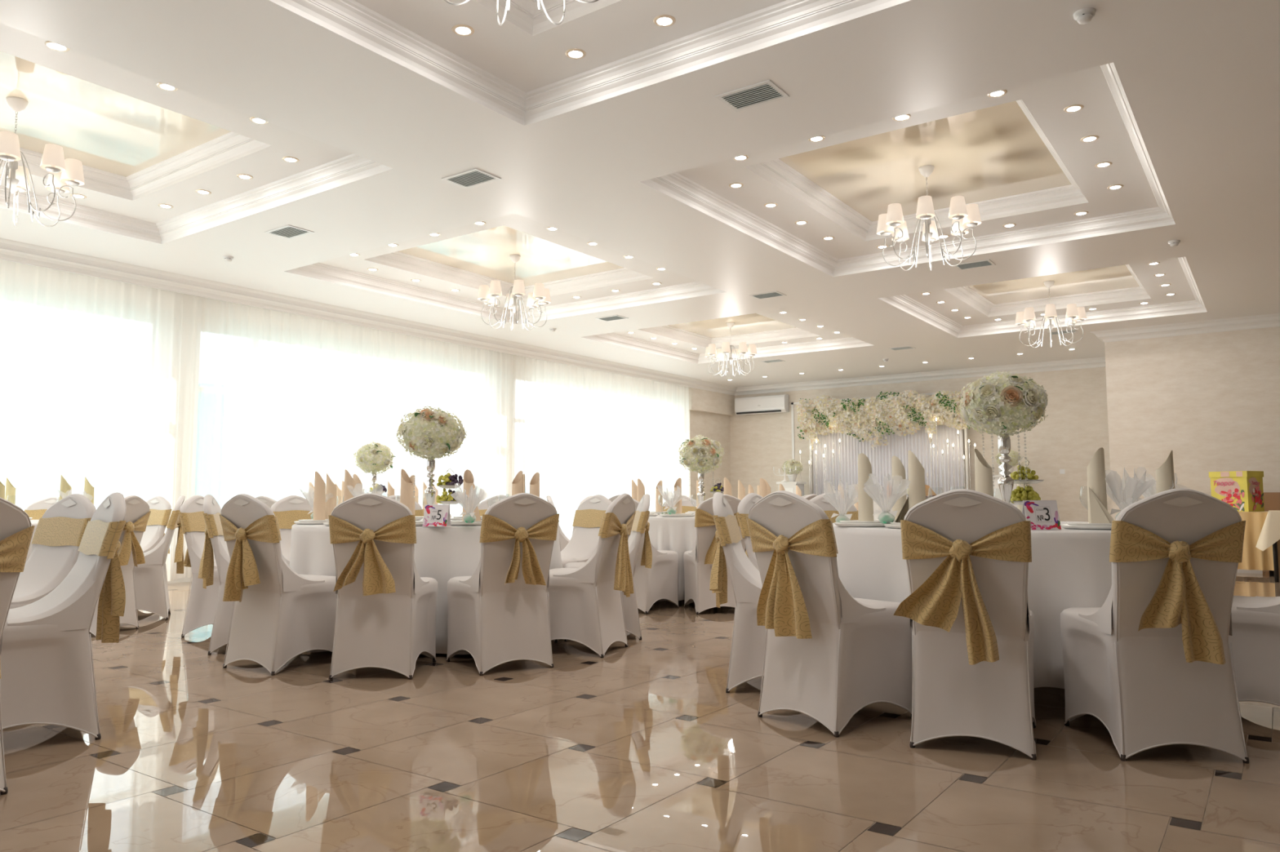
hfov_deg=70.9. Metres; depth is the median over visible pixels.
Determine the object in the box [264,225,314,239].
ceiling vent
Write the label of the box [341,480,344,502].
rolled napkin
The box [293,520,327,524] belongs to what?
charger plate
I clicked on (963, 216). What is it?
chandelier
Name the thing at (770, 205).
recessed light
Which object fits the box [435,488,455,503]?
grape bunch
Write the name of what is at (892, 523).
dinner plate
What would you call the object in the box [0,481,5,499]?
rolled napkin
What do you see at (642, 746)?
floor
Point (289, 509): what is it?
banquet chair
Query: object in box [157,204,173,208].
recessed light
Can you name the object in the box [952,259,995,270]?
ceiling vent
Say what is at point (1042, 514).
number card
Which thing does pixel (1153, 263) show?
recessed light
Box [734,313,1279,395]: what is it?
trim
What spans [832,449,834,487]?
candle stand
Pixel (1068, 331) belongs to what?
ceiling vent
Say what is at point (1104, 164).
recessed light
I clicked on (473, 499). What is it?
wrapped favour
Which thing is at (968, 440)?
candle stand
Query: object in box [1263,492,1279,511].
wooden board
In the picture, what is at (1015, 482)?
tiered stand
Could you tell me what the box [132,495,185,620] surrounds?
banquet chair
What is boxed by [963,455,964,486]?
candle stand
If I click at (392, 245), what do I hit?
recessed light
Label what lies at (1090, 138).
recessed light
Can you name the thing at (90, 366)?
sheer curtain
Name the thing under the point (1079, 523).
dinner plate
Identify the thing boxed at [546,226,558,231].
recessed light
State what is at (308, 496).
wrapped favour
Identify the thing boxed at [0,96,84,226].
chandelier
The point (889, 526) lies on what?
charger plate
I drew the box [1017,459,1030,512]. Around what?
rolled napkin
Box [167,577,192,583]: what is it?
baseboard
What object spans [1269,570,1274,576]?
side table
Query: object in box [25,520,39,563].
tablecloth
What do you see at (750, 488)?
rolled napkin
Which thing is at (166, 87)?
recessed light
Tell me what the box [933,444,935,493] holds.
candle stand
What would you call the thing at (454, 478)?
grape bunch
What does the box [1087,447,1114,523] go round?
rolled napkin
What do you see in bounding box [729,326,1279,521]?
wall
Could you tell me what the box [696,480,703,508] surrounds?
rolled napkin
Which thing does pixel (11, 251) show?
trim
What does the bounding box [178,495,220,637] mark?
banquet chair
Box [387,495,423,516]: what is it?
banquet chair
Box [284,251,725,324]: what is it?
trim
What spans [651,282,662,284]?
recessed light
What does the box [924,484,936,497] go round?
box
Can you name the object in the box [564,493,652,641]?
banquet chair
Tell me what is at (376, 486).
grape bunch
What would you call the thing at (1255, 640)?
banquet chair
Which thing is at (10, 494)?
rolled napkin
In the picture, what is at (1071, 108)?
recessed light
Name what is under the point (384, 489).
grape bunch
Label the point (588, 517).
banquet chair
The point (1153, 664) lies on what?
banquet chair
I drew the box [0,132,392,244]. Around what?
trim
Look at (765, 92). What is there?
ceiling vent
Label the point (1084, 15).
smoke detector
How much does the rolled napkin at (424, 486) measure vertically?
0.320 m
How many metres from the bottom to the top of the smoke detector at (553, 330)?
0.045 m
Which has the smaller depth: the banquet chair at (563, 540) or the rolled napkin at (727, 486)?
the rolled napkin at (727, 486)
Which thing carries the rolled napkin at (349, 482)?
on the dinner plate
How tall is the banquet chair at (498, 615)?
0.942 m
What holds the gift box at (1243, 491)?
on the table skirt
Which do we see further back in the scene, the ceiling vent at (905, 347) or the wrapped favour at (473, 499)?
the ceiling vent at (905, 347)
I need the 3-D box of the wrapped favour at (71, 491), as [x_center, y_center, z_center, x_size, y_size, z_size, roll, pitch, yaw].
[-3.953,0.549,6.286,0.189,0.216,0.196,0,-5,-3]
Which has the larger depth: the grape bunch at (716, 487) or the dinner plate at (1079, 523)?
the grape bunch at (716, 487)
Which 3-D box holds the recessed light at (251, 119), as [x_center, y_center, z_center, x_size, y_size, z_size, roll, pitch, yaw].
[-2.553,-2.044,6.020,0.120,0.011,0.120,-3,-6,35]
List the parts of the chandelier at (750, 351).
lamp shade, lamp shade, arm, arm, lamp shade, lamp shade, arm, arm, lamp shade, arm, arm, lamp shade, arm, lamp shade, lamp shade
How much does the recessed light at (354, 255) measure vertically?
0.011 m
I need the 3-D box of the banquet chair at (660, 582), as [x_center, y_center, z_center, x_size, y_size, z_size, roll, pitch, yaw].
[-0.014,1.040,7.431,0.452,0.942,0.587,-3,-5,33]
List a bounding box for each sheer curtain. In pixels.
[0,259,183,581]
[172,293,513,578]
[512,355,688,540]
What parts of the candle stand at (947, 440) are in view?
rod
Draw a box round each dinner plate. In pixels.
[297,519,328,521]
[450,520,481,523]
[663,513,692,515]
[839,520,880,523]
[889,521,900,524]
[1066,521,1111,525]
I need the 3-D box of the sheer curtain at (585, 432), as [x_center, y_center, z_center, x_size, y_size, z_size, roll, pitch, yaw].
[-0.489,0.539,16.003,0.088,3.200,5.120,-3,-6,35]
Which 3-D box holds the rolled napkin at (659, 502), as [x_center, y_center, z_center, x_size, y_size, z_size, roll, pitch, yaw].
[0.191,0.699,8.925,0.076,0.320,0.071,2,-5,-20]
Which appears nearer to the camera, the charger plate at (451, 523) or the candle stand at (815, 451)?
the charger plate at (451, 523)
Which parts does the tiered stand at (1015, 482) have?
tier dish, handle, tier dish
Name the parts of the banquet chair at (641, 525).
sash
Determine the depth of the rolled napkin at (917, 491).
4.11 m
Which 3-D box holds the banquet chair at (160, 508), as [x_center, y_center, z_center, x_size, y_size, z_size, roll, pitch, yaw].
[-4.327,1.062,7.567,0.452,0.942,0.587,-3,-5,30]
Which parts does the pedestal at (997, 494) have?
panel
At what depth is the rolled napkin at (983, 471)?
3.98 m
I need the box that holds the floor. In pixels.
[0,568,1279,851]
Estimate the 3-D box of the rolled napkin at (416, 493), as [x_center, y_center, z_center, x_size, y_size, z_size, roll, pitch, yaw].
[-2.499,0.791,9.988,0.076,0.320,0.071,2,-5,-20]
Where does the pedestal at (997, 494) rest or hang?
on the podium
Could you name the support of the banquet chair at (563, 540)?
on the floor
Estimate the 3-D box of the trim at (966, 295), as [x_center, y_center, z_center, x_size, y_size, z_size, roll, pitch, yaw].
[5.084,-1.650,11.191,3.160,0.300,3.290,-3,-6,35]
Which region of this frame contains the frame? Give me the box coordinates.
[808,422,968,494]
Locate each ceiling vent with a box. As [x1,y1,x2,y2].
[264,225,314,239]
[441,168,501,189]
[595,315,628,321]
[715,80,789,112]
[749,291,786,299]
[760,359,785,363]
[888,346,915,351]
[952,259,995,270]
[1048,329,1077,334]
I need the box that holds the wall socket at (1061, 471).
[1059,469,1065,474]
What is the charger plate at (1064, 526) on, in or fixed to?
on the tablecloth at (1068, 568)
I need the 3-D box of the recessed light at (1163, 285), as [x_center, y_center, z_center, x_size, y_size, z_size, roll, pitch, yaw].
[6.288,-1.685,10.755,0.120,0.011,0.120,-3,-6,35]
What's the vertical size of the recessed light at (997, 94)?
0.011 m
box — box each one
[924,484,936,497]
[1208,471,1264,511]
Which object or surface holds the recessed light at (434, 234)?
in the ceiling
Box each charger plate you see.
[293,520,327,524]
[415,523,422,526]
[450,517,482,520]
[450,522,481,525]
[660,514,695,516]
[834,522,885,527]
[884,524,900,528]
[1060,524,1111,529]
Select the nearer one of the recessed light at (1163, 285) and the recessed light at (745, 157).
the recessed light at (745, 157)
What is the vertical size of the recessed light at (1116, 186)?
0.011 m
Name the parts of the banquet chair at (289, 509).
sash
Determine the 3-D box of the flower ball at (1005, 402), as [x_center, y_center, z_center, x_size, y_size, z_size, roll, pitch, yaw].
[1.871,0.010,4.623,0.430,0.602,0.436,-1,-5,13]
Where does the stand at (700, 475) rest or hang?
on the tablecloth at (677, 535)
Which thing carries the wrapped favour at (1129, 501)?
on the tablecloth at (1068, 568)
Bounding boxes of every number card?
[422,504,451,526]
[1022,500,1061,529]
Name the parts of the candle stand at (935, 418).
rod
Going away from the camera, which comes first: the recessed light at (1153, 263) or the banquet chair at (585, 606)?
the banquet chair at (585, 606)
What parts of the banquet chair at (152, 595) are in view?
sash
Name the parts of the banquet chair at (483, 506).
sash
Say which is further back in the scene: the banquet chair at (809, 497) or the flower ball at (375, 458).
the flower ball at (375, 458)
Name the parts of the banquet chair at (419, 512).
seat, sash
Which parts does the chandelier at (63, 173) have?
arm, arm, lamp shade, arm, chain, lamp shade, arm, arm, arm, lamp shade, lamp shade, lamp shade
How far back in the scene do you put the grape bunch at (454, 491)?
5.91 m
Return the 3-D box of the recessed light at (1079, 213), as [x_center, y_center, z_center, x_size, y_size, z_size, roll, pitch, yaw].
[3.944,-1.898,8.031,0.120,0.011,0.120,-3,-6,35]
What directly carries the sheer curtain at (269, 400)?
hanging from the ceiling
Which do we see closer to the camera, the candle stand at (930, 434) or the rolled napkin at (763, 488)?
the rolled napkin at (763, 488)
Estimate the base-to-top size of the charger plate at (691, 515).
0.018 m
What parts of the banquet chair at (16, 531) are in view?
sash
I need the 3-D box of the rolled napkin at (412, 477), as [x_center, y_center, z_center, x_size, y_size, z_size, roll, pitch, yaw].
[-1.706,0.523,6.680,0.076,0.320,0.071,4,-6,-40]
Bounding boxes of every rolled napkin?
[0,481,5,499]
[4,477,15,504]
[59,475,71,500]
[84,476,94,504]
[312,471,325,519]
[325,473,336,519]
[335,483,341,506]
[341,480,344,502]
[343,469,355,502]
[352,474,362,493]
[386,480,395,497]
[400,469,412,512]
[409,475,415,515]
[414,484,418,503]
[422,481,426,511]
[432,485,438,504]
[462,469,480,521]
[511,471,523,495]
[522,474,524,493]
[529,472,539,497]
[631,480,637,501]
[637,478,644,502]
[655,480,662,511]
[674,477,682,513]
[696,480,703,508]
[724,477,731,495]
[737,480,745,500]
[748,484,753,493]
[757,484,759,495]
[760,478,767,497]
[764,479,770,494]
[779,484,785,490]
[795,485,801,496]
[853,484,857,510]
[857,453,873,521]
[891,455,906,519]
[894,450,925,522]
[974,448,993,496]
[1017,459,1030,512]
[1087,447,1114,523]
[1155,450,1174,493]
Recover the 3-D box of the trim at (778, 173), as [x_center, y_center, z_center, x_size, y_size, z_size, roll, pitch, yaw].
[2.344,-1.954,7.335,3.190,0.300,3.610,-3,-6,35]
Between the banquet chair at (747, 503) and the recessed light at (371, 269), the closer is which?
the banquet chair at (747, 503)
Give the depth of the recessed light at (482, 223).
8.26 m
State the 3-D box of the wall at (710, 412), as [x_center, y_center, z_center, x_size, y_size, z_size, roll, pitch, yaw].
[-4.283,0.018,11.106,0.600,3.592,21.500,-3,-6,35]
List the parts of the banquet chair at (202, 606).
sash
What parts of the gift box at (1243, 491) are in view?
lid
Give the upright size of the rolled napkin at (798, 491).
0.320 m
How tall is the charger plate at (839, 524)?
0.018 m
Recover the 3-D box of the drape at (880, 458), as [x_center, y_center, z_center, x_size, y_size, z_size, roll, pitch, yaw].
[4.723,0.869,17.334,2.980,2.450,0.044,-3,-6,35]
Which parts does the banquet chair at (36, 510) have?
sash, seat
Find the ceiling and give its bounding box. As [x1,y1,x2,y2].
[0,0,1279,387]
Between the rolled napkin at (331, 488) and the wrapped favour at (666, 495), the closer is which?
the rolled napkin at (331, 488)
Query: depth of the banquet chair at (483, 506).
7.35 m
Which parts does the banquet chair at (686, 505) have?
seat, sash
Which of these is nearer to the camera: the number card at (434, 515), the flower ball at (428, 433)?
the number card at (434, 515)
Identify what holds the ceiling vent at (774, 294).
in the ceiling
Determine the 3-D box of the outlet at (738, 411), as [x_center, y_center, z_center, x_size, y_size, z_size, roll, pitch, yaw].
[2.509,-0.293,19.026,1.040,0.032,0.047,-3,-6,35]
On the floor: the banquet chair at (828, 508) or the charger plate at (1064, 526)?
the banquet chair at (828, 508)
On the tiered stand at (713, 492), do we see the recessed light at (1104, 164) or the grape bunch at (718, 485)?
the grape bunch at (718, 485)
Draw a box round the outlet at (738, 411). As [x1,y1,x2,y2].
[736,409,781,414]
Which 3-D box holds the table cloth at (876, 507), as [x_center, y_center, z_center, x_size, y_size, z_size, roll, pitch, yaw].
[4.093,1.690,16.635,2.636,0.737,0.796,-3,-6,35]
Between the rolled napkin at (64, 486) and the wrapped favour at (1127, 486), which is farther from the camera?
the rolled napkin at (64, 486)
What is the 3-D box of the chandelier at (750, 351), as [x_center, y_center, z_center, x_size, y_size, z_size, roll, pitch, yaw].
[1.390,-1.189,13.767,0.774,0.788,0.774,-3,-6,35]
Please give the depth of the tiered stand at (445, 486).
5.88 m
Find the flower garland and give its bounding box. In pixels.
[795,383,973,450]
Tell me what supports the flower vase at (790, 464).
on the pedestal at (790, 486)
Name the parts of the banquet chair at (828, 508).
seat, sash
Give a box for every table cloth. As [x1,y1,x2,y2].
[846,497,930,519]
[1255,510,1279,551]
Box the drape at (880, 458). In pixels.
[813,425,964,496]
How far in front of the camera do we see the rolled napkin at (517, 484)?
5.73 m
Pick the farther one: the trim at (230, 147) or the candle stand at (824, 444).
the candle stand at (824, 444)
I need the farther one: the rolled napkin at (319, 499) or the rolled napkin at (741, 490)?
the rolled napkin at (741, 490)
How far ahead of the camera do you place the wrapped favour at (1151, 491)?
4.18 m
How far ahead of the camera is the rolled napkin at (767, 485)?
8.48 m
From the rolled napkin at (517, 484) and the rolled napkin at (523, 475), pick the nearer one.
the rolled napkin at (517, 484)
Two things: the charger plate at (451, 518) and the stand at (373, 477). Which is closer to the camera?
the charger plate at (451, 518)
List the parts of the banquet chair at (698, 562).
sash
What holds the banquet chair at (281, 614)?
on the floor
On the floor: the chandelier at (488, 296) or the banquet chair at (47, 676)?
the banquet chair at (47, 676)
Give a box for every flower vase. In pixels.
[782,458,803,481]
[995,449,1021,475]
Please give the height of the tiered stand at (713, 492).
0.352 m
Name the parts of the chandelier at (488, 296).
lamp shade, lamp shade, lamp shade, arm, arm, arm, lamp shade, arm, arm, lamp shade, arm, arm, lamp shade, arm, lamp shade, lamp shade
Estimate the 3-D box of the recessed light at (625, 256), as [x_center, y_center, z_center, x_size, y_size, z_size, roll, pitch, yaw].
[-0.116,-1.774,9.442,0.120,0.011,0.120,-3,-6,35]
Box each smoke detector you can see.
[222,255,233,262]
[549,328,555,332]
[1073,7,1095,24]
[1168,240,1180,246]
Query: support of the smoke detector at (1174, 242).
attached to the ceiling
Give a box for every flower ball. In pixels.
[352,440,395,487]
[395,405,467,497]
[677,434,724,501]
[958,370,1048,485]
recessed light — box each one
[44,40,70,52]
[70,193,86,199]
[155,82,177,91]
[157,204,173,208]
[195,189,211,195]
[236,173,253,179]
[248,116,268,124]
[282,156,299,163]
[348,253,359,256]
[367,267,378,271]
[387,243,399,246]
[410,279,421,281]
[429,232,440,236]
[450,288,460,291]
[452,24,474,35]
[474,221,486,225]
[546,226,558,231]
[564,48,586,59]
[586,241,598,245]
[623,255,633,258]
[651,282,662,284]
[653,14,675,26]
[728,182,743,188]
[733,155,748,160]
[764,203,777,208]
[795,220,808,225]
[808,135,825,142]
[822,236,834,239]
[876,244,888,248]
[892,114,911,121]
[939,235,949,238]
[986,89,1007,97]
[1002,223,1016,227]
[1063,104,1084,112]
[1073,211,1088,215]
[1080,135,1098,142]
[1094,161,1112,168]
[1106,184,1123,190]
[1147,262,1159,265]
[1153,273,1165,276]
[1160,284,1171,286]
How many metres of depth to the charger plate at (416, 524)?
5.23 m
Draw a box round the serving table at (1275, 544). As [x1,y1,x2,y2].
[1272,541,1279,582]
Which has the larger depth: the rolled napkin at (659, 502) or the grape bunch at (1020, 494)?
the rolled napkin at (659, 502)
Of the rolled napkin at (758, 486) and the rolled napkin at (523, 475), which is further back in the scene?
the rolled napkin at (758, 486)
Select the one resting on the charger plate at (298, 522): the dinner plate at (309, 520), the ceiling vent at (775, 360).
the dinner plate at (309, 520)
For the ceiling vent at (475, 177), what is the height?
0.009 m
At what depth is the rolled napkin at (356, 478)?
6.38 m
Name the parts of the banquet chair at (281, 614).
sash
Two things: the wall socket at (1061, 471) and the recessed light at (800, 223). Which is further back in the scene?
the wall socket at (1061, 471)
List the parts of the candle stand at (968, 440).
rod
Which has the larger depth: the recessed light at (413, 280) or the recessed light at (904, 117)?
the recessed light at (413, 280)
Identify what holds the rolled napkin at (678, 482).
on the dinner plate at (664, 513)
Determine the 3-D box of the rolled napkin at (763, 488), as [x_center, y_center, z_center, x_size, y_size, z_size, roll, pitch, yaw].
[1.109,0.628,8.077,0.076,0.320,0.071,2,-5,-20]
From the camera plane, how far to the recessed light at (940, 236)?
8.71 m
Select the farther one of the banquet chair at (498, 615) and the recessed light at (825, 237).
the recessed light at (825, 237)
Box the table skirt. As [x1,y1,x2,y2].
[1237,511,1279,570]
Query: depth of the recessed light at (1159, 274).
10.24 m
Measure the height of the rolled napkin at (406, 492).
0.320 m
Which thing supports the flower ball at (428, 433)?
on the stand at (430, 464)
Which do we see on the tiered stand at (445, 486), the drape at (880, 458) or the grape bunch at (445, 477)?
the grape bunch at (445, 477)
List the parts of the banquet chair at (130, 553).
sash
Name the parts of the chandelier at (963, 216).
lamp shade, lamp shade, lamp shade, arm, arm, arm, lamp shade, arm, chain, arm, lamp shade, arm, arm, arm, lamp shade, lamp shade, lamp shade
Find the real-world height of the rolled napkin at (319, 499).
0.320 m
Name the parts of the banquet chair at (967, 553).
sash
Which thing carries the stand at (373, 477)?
on the tablecloth
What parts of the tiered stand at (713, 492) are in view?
tier dish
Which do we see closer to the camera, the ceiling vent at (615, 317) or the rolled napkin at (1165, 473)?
the rolled napkin at (1165, 473)
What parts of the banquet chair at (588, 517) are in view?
sash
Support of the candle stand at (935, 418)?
on the podium
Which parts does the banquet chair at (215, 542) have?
sash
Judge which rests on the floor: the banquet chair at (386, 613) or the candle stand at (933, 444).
the banquet chair at (386, 613)
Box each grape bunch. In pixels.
[369,484,381,491]
[373,484,386,492]
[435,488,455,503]
[436,472,451,486]
[444,474,463,485]
[446,489,459,501]
[710,485,722,491]
[712,482,724,493]
[1009,465,1038,479]
[1010,484,1040,503]
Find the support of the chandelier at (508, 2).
hanging from the ceiling
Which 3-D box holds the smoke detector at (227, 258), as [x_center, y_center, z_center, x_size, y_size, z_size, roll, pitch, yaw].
[-4.054,-1.643,8.847,0.100,0.045,0.100,-3,-6,35]
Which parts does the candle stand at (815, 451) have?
rod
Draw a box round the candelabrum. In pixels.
[773,465,796,481]
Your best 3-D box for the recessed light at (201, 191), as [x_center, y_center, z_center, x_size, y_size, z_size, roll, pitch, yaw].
[-3.605,-1.929,7.418,0.120,0.011,0.120,-3,-6,35]
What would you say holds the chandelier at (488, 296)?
hanging from the ceiling
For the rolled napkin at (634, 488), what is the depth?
8.53 m
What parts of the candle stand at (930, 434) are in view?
rod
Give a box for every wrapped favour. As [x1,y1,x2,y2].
[56,488,92,501]
[298,485,333,519]
[346,483,383,497]
[450,483,488,523]
[657,484,687,514]
[822,480,857,522]
[863,474,910,524]
[1105,469,1155,518]
[1118,497,1142,509]
[1138,474,1189,497]
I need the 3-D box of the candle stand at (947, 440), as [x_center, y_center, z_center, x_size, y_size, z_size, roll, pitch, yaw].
[5.601,1.135,16.281,0.100,1.805,0.100,-3,-6,35]
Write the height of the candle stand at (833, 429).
2.195 m
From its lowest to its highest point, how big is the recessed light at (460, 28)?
0.011 m
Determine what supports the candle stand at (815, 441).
on the podium
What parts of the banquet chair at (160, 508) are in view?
sash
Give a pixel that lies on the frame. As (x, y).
(965, 429)
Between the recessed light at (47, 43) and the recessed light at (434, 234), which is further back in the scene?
the recessed light at (434, 234)
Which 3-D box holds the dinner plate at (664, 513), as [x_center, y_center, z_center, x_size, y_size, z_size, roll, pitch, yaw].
[0.330,0.769,7.824,0.254,0.016,0.254,-3,-6,35]
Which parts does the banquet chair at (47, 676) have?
sash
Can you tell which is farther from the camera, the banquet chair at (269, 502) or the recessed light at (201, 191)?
the banquet chair at (269, 502)
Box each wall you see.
[688,386,734,501]
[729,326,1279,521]
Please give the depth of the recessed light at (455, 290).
10.90 m
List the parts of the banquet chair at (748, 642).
sash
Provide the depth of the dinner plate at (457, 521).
5.34 m
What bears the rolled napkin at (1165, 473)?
on the dinner plate
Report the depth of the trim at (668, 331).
14.61 m
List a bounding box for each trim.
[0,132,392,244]
[0,237,737,395]
[268,0,911,125]
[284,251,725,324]
[582,325,872,364]
[640,62,1175,276]
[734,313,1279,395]
[791,391,1001,475]
[877,257,1206,337]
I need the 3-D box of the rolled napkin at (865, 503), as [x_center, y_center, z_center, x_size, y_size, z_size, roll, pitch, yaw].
[1.106,0.304,4.415,0.079,0.339,0.077,2,-5,-20]
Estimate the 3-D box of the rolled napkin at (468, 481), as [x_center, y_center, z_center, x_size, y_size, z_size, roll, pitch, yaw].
[-1.034,0.425,5.485,0.102,0.320,0.137,-1,-5,10]
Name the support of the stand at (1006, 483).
on the tablecloth at (1068, 568)
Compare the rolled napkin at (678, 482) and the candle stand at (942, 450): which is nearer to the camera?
the rolled napkin at (678, 482)
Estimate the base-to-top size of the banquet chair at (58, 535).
0.942 m
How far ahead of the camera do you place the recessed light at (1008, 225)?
8.37 m
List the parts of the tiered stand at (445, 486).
tier dish, tier dish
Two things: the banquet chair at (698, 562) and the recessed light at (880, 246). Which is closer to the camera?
the banquet chair at (698, 562)
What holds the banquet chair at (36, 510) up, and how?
on the floor
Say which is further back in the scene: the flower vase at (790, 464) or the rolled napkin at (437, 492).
the flower vase at (790, 464)
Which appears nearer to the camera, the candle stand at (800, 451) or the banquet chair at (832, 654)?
the banquet chair at (832, 654)
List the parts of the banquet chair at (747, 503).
sash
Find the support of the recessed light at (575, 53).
in the ceiling
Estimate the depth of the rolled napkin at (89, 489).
6.84 m
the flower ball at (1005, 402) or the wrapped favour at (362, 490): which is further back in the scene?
the wrapped favour at (362, 490)
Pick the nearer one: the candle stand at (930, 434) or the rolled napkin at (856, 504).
the rolled napkin at (856, 504)
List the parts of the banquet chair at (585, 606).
sash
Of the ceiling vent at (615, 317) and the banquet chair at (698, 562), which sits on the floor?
the banquet chair at (698, 562)
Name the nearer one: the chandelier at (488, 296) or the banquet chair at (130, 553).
the banquet chair at (130, 553)
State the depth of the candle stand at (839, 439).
17.54 m
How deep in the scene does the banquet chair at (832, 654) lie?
3.60 m
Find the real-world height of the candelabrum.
0.330 m
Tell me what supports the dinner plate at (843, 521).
on the charger plate at (839, 524)
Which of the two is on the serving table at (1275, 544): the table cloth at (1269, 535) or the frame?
the table cloth at (1269, 535)
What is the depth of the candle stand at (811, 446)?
17.94 m
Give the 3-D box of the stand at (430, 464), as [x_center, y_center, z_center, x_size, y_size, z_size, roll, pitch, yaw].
[-1.411,0.408,6.051,0.156,0.483,0.156,-3,-6,35]
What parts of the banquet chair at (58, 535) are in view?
sash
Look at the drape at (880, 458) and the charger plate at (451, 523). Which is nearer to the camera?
the charger plate at (451, 523)
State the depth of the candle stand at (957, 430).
16.21 m
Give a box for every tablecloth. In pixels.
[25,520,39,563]
[289,520,562,654]
[648,515,696,601]
[832,521,1111,688]
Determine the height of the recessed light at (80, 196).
0.011 m
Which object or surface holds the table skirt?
on the side table at (1271, 572)
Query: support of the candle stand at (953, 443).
on the podium
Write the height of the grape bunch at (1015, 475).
0.095 m
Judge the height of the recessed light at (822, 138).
0.011 m
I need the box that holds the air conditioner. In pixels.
[734,394,788,415]
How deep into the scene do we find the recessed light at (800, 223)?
8.27 m
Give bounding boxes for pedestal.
[776,481,805,496]
[992,475,1017,507]
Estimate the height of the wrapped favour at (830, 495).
0.226 m
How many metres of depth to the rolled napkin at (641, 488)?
8.11 m
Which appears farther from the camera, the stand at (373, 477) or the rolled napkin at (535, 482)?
the stand at (373, 477)
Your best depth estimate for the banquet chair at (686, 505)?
9.73 m
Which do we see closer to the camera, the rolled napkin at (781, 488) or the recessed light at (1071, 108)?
the recessed light at (1071, 108)
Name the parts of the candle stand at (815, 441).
rod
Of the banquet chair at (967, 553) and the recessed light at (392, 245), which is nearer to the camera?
the banquet chair at (967, 553)
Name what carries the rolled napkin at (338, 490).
on the dinner plate
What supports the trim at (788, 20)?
attached to the ceiling
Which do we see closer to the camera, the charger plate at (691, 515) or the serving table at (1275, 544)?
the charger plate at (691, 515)
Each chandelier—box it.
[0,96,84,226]
[444,0,599,26]
[477,254,551,330]
[705,322,756,376]
[876,164,981,271]
[1015,280,1086,347]
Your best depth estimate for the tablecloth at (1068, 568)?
3.69 m
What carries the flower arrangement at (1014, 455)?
on the pedestal at (997, 494)
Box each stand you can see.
[370,471,377,488]
[419,457,436,520]
[439,468,461,506]
[694,470,705,514]
[709,477,724,493]
[799,450,800,480]
[810,445,812,493]
[814,450,817,494]
[815,440,817,495]
[822,454,824,493]
[824,444,826,480]
[832,429,834,471]
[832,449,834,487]
[839,439,840,481]
[929,434,932,488]
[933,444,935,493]
[935,417,938,494]
[942,449,943,489]
[946,440,949,491]
[952,443,955,489]
[957,430,959,488]
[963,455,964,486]
[968,440,970,489]
[997,431,1013,503]
[1009,456,1043,505]
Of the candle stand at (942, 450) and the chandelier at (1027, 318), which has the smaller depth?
the chandelier at (1027, 318)
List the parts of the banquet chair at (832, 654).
sash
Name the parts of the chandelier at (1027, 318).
lamp shade, lamp shade, lamp shade, arm, arm, arm, lamp shade, lamp shade, arm, arm, arm, arm, lamp shade, lamp shade, lamp shade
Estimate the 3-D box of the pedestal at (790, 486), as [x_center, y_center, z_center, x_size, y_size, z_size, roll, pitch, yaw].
[3.023,1.647,17.917,0.440,1.060,0.440,-3,-6,35]
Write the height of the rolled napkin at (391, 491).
0.320 m
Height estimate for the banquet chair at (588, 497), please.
0.942 m
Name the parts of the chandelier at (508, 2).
arm, arm, arm, arm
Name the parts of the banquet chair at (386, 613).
sash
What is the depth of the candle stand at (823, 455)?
17.65 m
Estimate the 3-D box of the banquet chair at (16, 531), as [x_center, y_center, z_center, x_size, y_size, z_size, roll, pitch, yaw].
[-2.233,0.664,2.689,0.594,0.942,0.475,-2,-5,17]
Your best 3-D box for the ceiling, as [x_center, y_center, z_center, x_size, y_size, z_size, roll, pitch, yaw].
[2.073,-2.051,6.743,16.200,0.400,21.500,-3,-6,35]
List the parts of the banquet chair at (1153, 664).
sash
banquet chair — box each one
[0,492,125,740]
[0,497,35,795]
[9,493,96,608]
[24,496,59,519]
[89,495,151,637]
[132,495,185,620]
[139,496,172,553]
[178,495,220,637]
[197,494,235,654]
[218,493,337,675]
[255,496,276,508]
[271,495,313,566]
[328,493,437,679]
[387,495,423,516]
[446,493,559,675]
[477,495,509,515]
[546,493,635,657]
[546,495,569,551]
[560,494,611,568]
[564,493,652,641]
[579,495,593,504]
[608,494,679,613]
[662,495,696,513]
[683,494,746,614]
[709,492,768,693]
[736,493,763,570]
[746,490,912,737]
[803,493,817,500]
[809,493,857,523]
[893,488,1036,760]
[1060,488,1248,763]
[1228,595,1279,706]
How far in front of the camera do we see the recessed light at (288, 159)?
6.70 m
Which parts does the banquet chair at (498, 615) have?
sash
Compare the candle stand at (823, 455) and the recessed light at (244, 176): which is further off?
the candle stand at (823, 455)
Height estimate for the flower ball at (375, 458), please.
0.616 m
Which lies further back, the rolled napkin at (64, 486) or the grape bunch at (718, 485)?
the grape bunch at (718, 485)
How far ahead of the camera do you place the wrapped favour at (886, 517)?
4.14 m
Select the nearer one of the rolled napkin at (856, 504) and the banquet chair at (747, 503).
the banquet chair at (747, 503)
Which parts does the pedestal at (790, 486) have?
panel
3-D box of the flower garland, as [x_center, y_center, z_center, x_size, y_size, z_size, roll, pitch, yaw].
[4.609,-0.122,17.189,3.456,1.144,0.374,-3,-6,35]
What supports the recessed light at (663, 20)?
in the ceiling
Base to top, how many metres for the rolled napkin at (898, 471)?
0.339 m
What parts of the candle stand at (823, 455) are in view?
rod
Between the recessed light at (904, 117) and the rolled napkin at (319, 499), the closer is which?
the rolled napkin at (319, 499)

